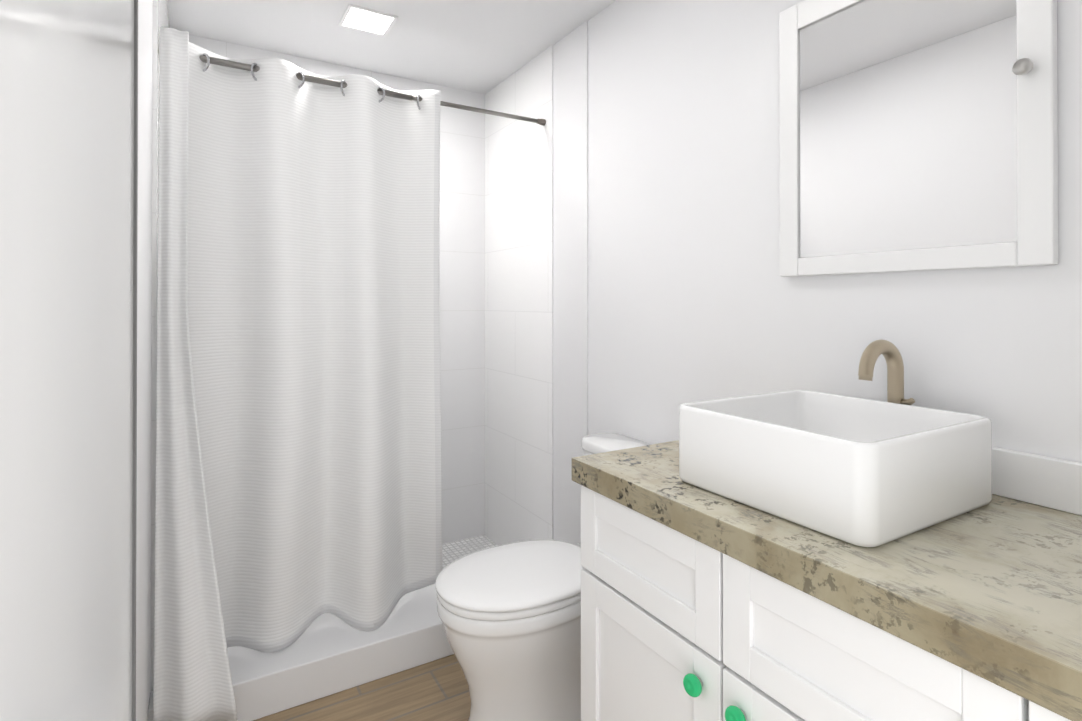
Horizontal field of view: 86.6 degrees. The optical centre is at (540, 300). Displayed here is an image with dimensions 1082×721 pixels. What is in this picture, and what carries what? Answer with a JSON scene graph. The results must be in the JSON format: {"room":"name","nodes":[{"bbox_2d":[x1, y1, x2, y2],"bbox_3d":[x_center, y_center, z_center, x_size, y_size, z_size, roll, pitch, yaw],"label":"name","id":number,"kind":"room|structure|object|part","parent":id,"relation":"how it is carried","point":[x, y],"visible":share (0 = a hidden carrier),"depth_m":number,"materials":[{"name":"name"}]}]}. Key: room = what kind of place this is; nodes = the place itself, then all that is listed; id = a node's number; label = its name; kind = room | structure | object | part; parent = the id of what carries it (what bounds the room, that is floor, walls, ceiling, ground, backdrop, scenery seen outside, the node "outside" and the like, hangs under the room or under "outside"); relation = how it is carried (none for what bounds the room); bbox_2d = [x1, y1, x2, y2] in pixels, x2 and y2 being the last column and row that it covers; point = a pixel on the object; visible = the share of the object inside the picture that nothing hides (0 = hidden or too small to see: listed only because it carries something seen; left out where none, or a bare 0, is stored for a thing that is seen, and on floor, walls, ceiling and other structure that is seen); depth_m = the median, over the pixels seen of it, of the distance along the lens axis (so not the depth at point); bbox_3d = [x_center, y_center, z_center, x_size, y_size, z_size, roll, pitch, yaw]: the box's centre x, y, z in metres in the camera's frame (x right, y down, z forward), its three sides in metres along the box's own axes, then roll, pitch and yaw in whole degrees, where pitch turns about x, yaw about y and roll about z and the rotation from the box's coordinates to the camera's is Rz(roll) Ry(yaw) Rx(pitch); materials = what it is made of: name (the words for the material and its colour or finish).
{"room":"bathroom","nodes":[
{"label":"bathroom","id":0,"kind":"room"},
{"bbox_2d":[136,0,152,720],"bbox_3d":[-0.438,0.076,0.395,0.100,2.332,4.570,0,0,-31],"label":"door frame","id":1,"kind":"structure","parent":0,"point":[144,365],"depth_m":1.45,"materials":[{"name":"white paint"}]},
{"bbox_2d":[0,0,137,720],"bbox_3d":[-0.260,0.215,0.268,0.042,2.028,0.912,0,0,-31],"label":"door","id":2,"kind":"structure","parent":1,"relation":"in","point":[68,254],"depth_m":0.34,"materials":[{"name":"white"}]},
{"bbox_2d":[150,0,169,691],"bbox_3d":[-1.306,0.068,1.977,0.012,2.302,0.738,0,0,-31],"label":"wall tile","id":3,"kind":"structure","parent":1,"relation":"attached to","point":[160,14],"depth_m":1.66,"materials":[{"name":"white tile"}]},
{"bbox_2d":[153,27,545,720],"bbox_3d":[-0.510,0.184,2.005,1.384,1.990,0.364,0,0,-31],"label":"shower curtain","id":4,"kind":"object","parent":3,"relation":"hanging from","point":[299,461],"visible":1,"depth_m":1.91,"materials":[{"name":"fabric"}]},
{"bbox_3d":[-0.594,-0.770,2.124,1.356,0.021,0.021,0,0,-31],"label":"rail","id":5,"kind":"part","parent":4,"relation":"part of","materials":[{"name":"silver metal"}]},
{"bbox_2d":[253,654,470,720],"bbox_3d":[0.212,1.293,0.772,1.610,0.100,4.570,0,0,-31],"label":"floor","id":6,"kind":"structure","parent":0,"point":[436,690],"depth_m":1.79,"materials":[{"name":"brown wood"}]},
{"bbox_2d":[148,583,453,720],"bbox_3d":[-0.547,1.188,2.062,1.410,0.124,0.311,0,0,-31],"label":"shower base","id":7,"kind":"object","parent":6,"relation":"on","point":[324,655],"depth_m":1.85,"materials":[{"name":"white stone"}]},
{"bbox_2d":[442,535,497,569],"bbox_3d":[-0.762,1.236,2.425,1.410,0.030,0.533,0,0,-31],"label":"mosaic shower floor","id":8,"kind":"structure","parent":6,"relation":"on","point":[453,551],"depth_m":2.84,"materials":[{"name":"white tile"}]},
{"bbox_2d":[435,433,651,720],"bbox_3d":[0.029,0.860,1.758,0.716,0.776,0.382,0,0,-31],"label":"toilet","id":9,"kind":"object","parent":6,"relation":"on","point":[509,614],"visible":0.6,"depth_m":1.58,"materials":[{"name":"white ceramic"}]},
{"bbox_3d":[-0.061,0.829,1.705,0.499,0.021,0.374,0,0,-31],"label":"seat","id":10,"kind":"part","parent":9,"relation":"part of","materials":[{"name":"white plastic"}]},
{"bbox_3d":[-0.010,1.044,1.734,0.618,0.407,0.372,0,0,-31],"label":"bowl","id":11,"kind":"part","parent":9,"relation":"part of","materials":[{"name":"white ceramic"}]},
{"bbox_3d":[-0.061,0.804,1.705,0.508,0.024,0.382,0,0,-31],"label":"lid","id":12,"kind":"part","parent":9,"relation":"part of","materials":[{"name":"white plastic"}]},
{"bbox_3d":[0.211,0.711,1.865,0.294,0.476,0.310,0,0,-31],"label":"tank","id":13,"kind":"part","parent":9,"relation":"part of","materials":[{"name":"white ceramic"}]},
{"bbox_2d":[572,440,1081,720],"bbox_3d":[0.610,0.759,0.928,0.566,0.970,1.222,0,0,-31],"label":"bathroom vanity","id":14,"kind":"object","parent":6,"relation":"on","point":[699,604],"visible":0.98,"depth_m":0.87,"materials":[{"name":"white paint"}]},
{"bbox_3d":[0.389,0.660,0.768,0.021,0.036,0.543,0,0,-31],"label":"knob glass","id":15,"kind":"part","parent":14,"relation":"part of","materials":[{"name":"green glass"}]},
{"bbox_3d":[0.400,0.660,0.774,0.008,0.015,0.522,0,0,-31],"label":"knob stem","id":16,"kind":"part","parent":14,"relation":"part of","materials":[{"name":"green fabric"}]},
{"bbox_2d":[679,390,991,546],"bbox_3d":[0.537,0.284,1.085,0.400,0.152,0.394,0,0,-31],"label":"sink","id":17,"kind":"object","parent":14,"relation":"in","point":[860,472],"visible":1,"depth_m":0.95,"materials":[{"name":"white ceramic"}]},
{"bbox_2d":[858,340,914,404],"bbox_3d":[0.697,0.220,1.158,0.143,0.280,0.059,0,0,-31],"label":"faucet","id":18,"kind":"object","parent":14,"relation":"on","point":[876,349],"visible":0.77,"depth_m":1.17,"materials":[{"name":"beige metal"}]},
{"bbox_2d":[167,0,615,93],"bbox_3d":[0.212,-1.139,0.784,1.610,0.100,4.570,0,0,-31],"label":"ceiling","id":19,"kind":"structure","parent":0,"point":[481,46],"depth_m":2.31,"materials":[{"name":"white paint"}]},
{"bbox_2d":[339,4,397,36],"bbox_3d":[-0.669,-1.079,2.220,0.184,0.006,0.184,0,0,-31],"label":"recessed light","id":20,"kind":"object","parent":19,"relation":"in","point":[358,18],"visible":1,"depth_m":2.21,"materials":[{"name":"white paint"}]},
{"bbox_2d":[588,0,1081,462],"bbox_3d":[0.863,0.079,1.162,0.100,2.332,4.570,0,0,-31],"label":"wall","id":21,"kind":"structure","parent":0,"point":[694,295],"depth_m":1.59,"materials":[{"name":"white paint"}]},
{"bbox_2d":[485,45,552,545],"bbox_3d":[-0.119,0.071,2.717,0.012,2.302,0.670,0,0,-31],"label":"wall tile","id":22,"kind":"structure","parent":21,"relation":"attached to","point":[518,330],"depth_m":2.67,"materials":[{"name":"white tile"}]},
{"bbox_2d":[553,21,587,543],"bbox_3d":[0.117,0.085,2.323,0.006,2.332,0.248,0,0,-31],"label":"wall","id":23,"kind":"structure","parent":21,"relation":"attached to","point":[570,240],"depth_m":2.32,"materials":[{"name":"white paint"}]},
{"bbox_2d":[779,0,1057,276],"bbox_3d":[0.741,-0.396,1.221,0.048,0.671,0.545,0,0,-31],"label":"upper cabinet","id":24,"kind":"object","parent":21,"relation":"attached to","point":[918,135],"visible":1,"depth_m":1.18,"materials":[{"name":"white paint"}]},
{"bbox_3d":[0.851,-0.410,1.012,0.026,0.029,0.029,0,0,-31],"label":"knob","id":25,"kind":"part","parent":24,"relation":"part of","materials":[{"name":"silver metal"}]},
{"bbox_2d":[992,447,1081,515],"bbox_3d":[0.846,0.318,1.069,0.018,0.085,1.222,0,0,-31],"label":"backsplash","id":26,"kind":"structure","parent":21,"relation":"attached to","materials":[{"name":"white paint"}]},
{"bbox_3d":[-0.923,0.086,2.704,1.410,2.332,0.100,0,0,-31],"label":"wall","id":27,"kind":"structure","parent":0,"visible":0},
{"bbox_2d":[189,35,484,543],"bbox_3d":[-0.894,0.071,2.655,1.410,2.302,0.012,0,0,-31],"label":"wall tile","id":28,"kind":"structure","parent":27,"relation":"attached to","point":[462,239],"depth_m":2.93,"materials":[{"name":"white tile"}]}
]}

